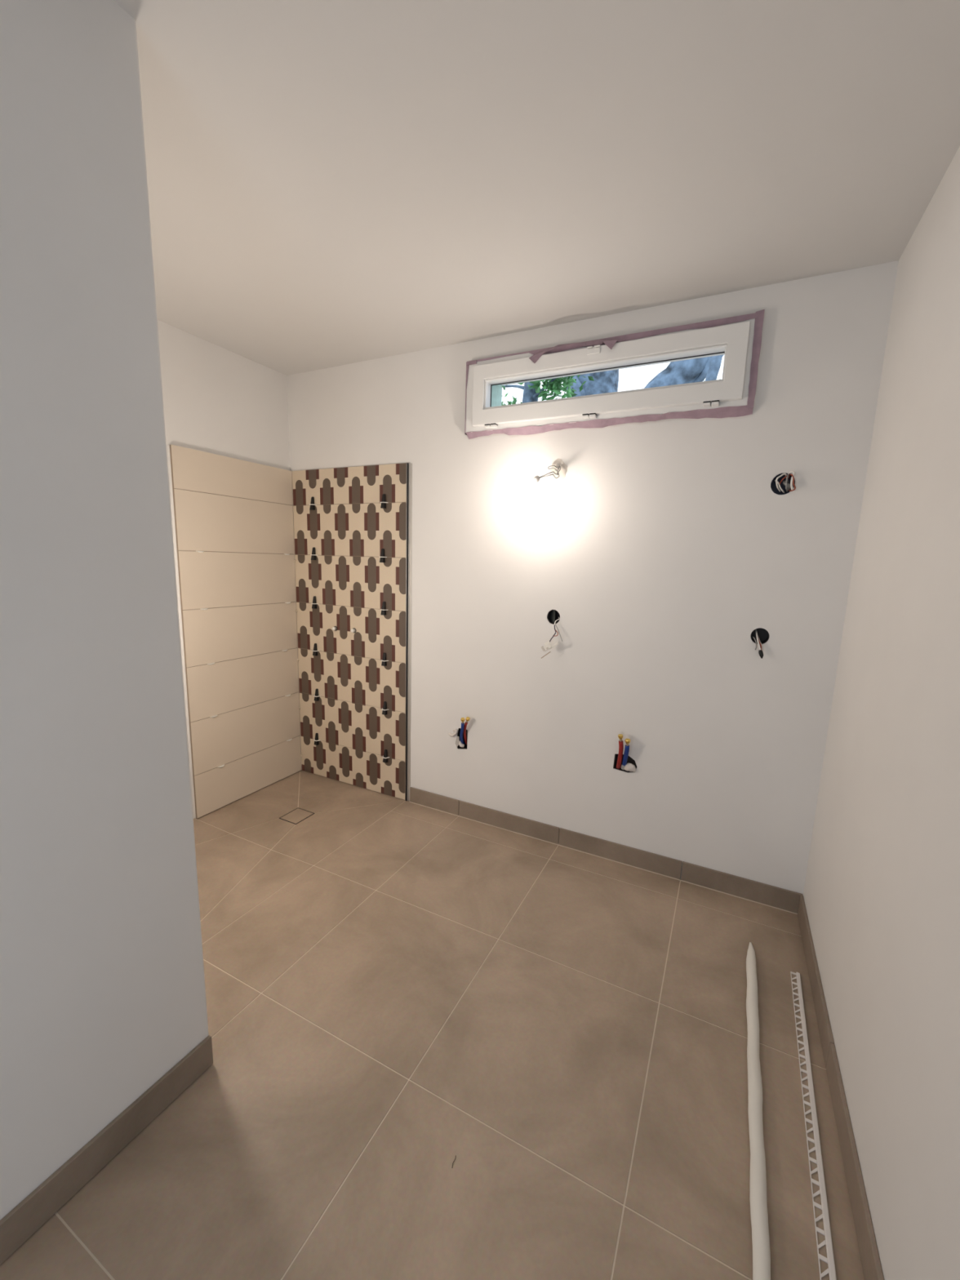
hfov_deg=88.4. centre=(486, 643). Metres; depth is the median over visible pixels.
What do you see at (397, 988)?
floor
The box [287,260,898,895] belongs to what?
wall
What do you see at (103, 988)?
wall partition
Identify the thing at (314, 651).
wedge
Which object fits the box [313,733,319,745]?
wedge
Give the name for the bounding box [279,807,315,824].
shower drain
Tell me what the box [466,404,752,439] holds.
tape
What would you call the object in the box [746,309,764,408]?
tape
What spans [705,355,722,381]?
tree
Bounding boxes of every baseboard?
[0,1035,213,1265]
[409,786,802,914]
[797,895,884,1279]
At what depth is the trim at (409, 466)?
2.83 m
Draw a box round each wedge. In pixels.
[309,497,316,510]
[310,546,315,559]
[311,595,318,608]
[311,643,319,655]
[313,688,320,701]
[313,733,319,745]
[378,548,386,562]
[380,493,387,508]
[380,601,387,615]
[381,652,388,666]
[381,701,389,715]
[382,749,389,763]
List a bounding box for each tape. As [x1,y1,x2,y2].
[464,364,469,435]
[466,311,760,365]
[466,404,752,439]
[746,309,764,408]
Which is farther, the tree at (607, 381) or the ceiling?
the tree at (607, 381)
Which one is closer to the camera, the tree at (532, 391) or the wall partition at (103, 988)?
the wall partition at (103, 988)
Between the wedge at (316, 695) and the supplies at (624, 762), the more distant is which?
the wedge at (316, 695)
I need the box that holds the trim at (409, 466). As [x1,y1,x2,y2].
[404,462,412,800]
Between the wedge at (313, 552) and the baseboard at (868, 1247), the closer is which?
the baseboard at (868, 1247)
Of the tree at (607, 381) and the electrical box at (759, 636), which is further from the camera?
the tree at (607, 381)
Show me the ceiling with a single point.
(331, 183)
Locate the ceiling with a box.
[113,0,959,375]
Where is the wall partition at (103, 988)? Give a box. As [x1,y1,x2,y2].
[0,0,208,1220]
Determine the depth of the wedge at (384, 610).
2.87 m
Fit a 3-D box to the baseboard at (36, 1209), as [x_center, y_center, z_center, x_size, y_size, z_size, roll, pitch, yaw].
[-1.205,1.290,0.592,0.010,0.092,1.869,6,11,26]
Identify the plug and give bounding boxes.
[351,627,355,632]
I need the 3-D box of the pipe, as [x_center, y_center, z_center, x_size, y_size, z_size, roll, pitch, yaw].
[0.662,1.280,1.203,0.040,0.030,1.681,6,11,26]
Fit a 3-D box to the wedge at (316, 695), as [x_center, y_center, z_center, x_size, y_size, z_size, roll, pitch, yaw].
[-1.104,0.333,3.208,0.050,0.078,0.024,6,11,26]
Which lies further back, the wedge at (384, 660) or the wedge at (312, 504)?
the wedge at (312, 504)
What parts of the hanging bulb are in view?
bulb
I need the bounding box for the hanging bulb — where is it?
[519,463,560,497]
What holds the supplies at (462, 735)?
attached to the wall at (659, 550)
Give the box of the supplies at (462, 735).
[448,716,470,748]
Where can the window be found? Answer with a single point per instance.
(485, 411)
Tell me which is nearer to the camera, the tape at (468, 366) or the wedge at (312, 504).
the tape at (468, 366)
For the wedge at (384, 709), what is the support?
attached to the wall at (659, 550)
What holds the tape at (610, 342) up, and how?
attached to the window
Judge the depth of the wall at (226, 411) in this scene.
2.77 m
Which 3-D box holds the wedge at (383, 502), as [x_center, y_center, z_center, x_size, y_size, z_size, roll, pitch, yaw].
[-0.578,-0.800,2.772,0.050,0.078,0.024,6,11,26]
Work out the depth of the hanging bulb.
2.20 m
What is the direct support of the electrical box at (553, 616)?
attached to the wall at (659, 550)
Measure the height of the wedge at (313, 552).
0.078 m
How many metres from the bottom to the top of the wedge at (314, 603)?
0.078 m
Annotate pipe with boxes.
[746,942,770,1279]
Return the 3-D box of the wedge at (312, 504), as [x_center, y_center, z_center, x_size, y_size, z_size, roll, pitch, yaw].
[-1.061,-0.854,3.006,0.050,0.078,0.024,6,11,26]
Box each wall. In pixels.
[157,320,301,818]
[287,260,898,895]
[803,146,959,1279]
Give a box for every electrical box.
[541,609,562,658]
[750,627,768,658]
[770,471,795,494]
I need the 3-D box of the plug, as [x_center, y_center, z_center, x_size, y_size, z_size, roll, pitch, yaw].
[-0.808,-0.078,2.999,0.031,0.031,0.021,6,11,26]
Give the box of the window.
[465,318,755,432]
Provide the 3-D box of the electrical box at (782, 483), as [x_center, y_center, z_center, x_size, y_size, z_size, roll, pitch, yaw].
[1.177,-0.633,1.957,0.086,0.087,0.084,6,11,26]
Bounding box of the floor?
[0,769,864,1279]
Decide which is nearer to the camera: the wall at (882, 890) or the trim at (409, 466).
the wall at (882, 890)
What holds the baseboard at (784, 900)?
attached to the wall at (659, 550)
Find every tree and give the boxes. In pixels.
[501,374,594,405]
[565,368,618,396]
[644,354,724,388]
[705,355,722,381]
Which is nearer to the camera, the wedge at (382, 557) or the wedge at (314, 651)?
the wedge at (382, 557)
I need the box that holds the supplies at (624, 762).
[613,733,636,772]
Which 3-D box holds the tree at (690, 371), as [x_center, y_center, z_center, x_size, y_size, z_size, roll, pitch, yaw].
[2.383,-1.701,4.818,2.306,6.071,0.982,6,11,26]
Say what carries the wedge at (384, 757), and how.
attached to the wall at (659, 550)

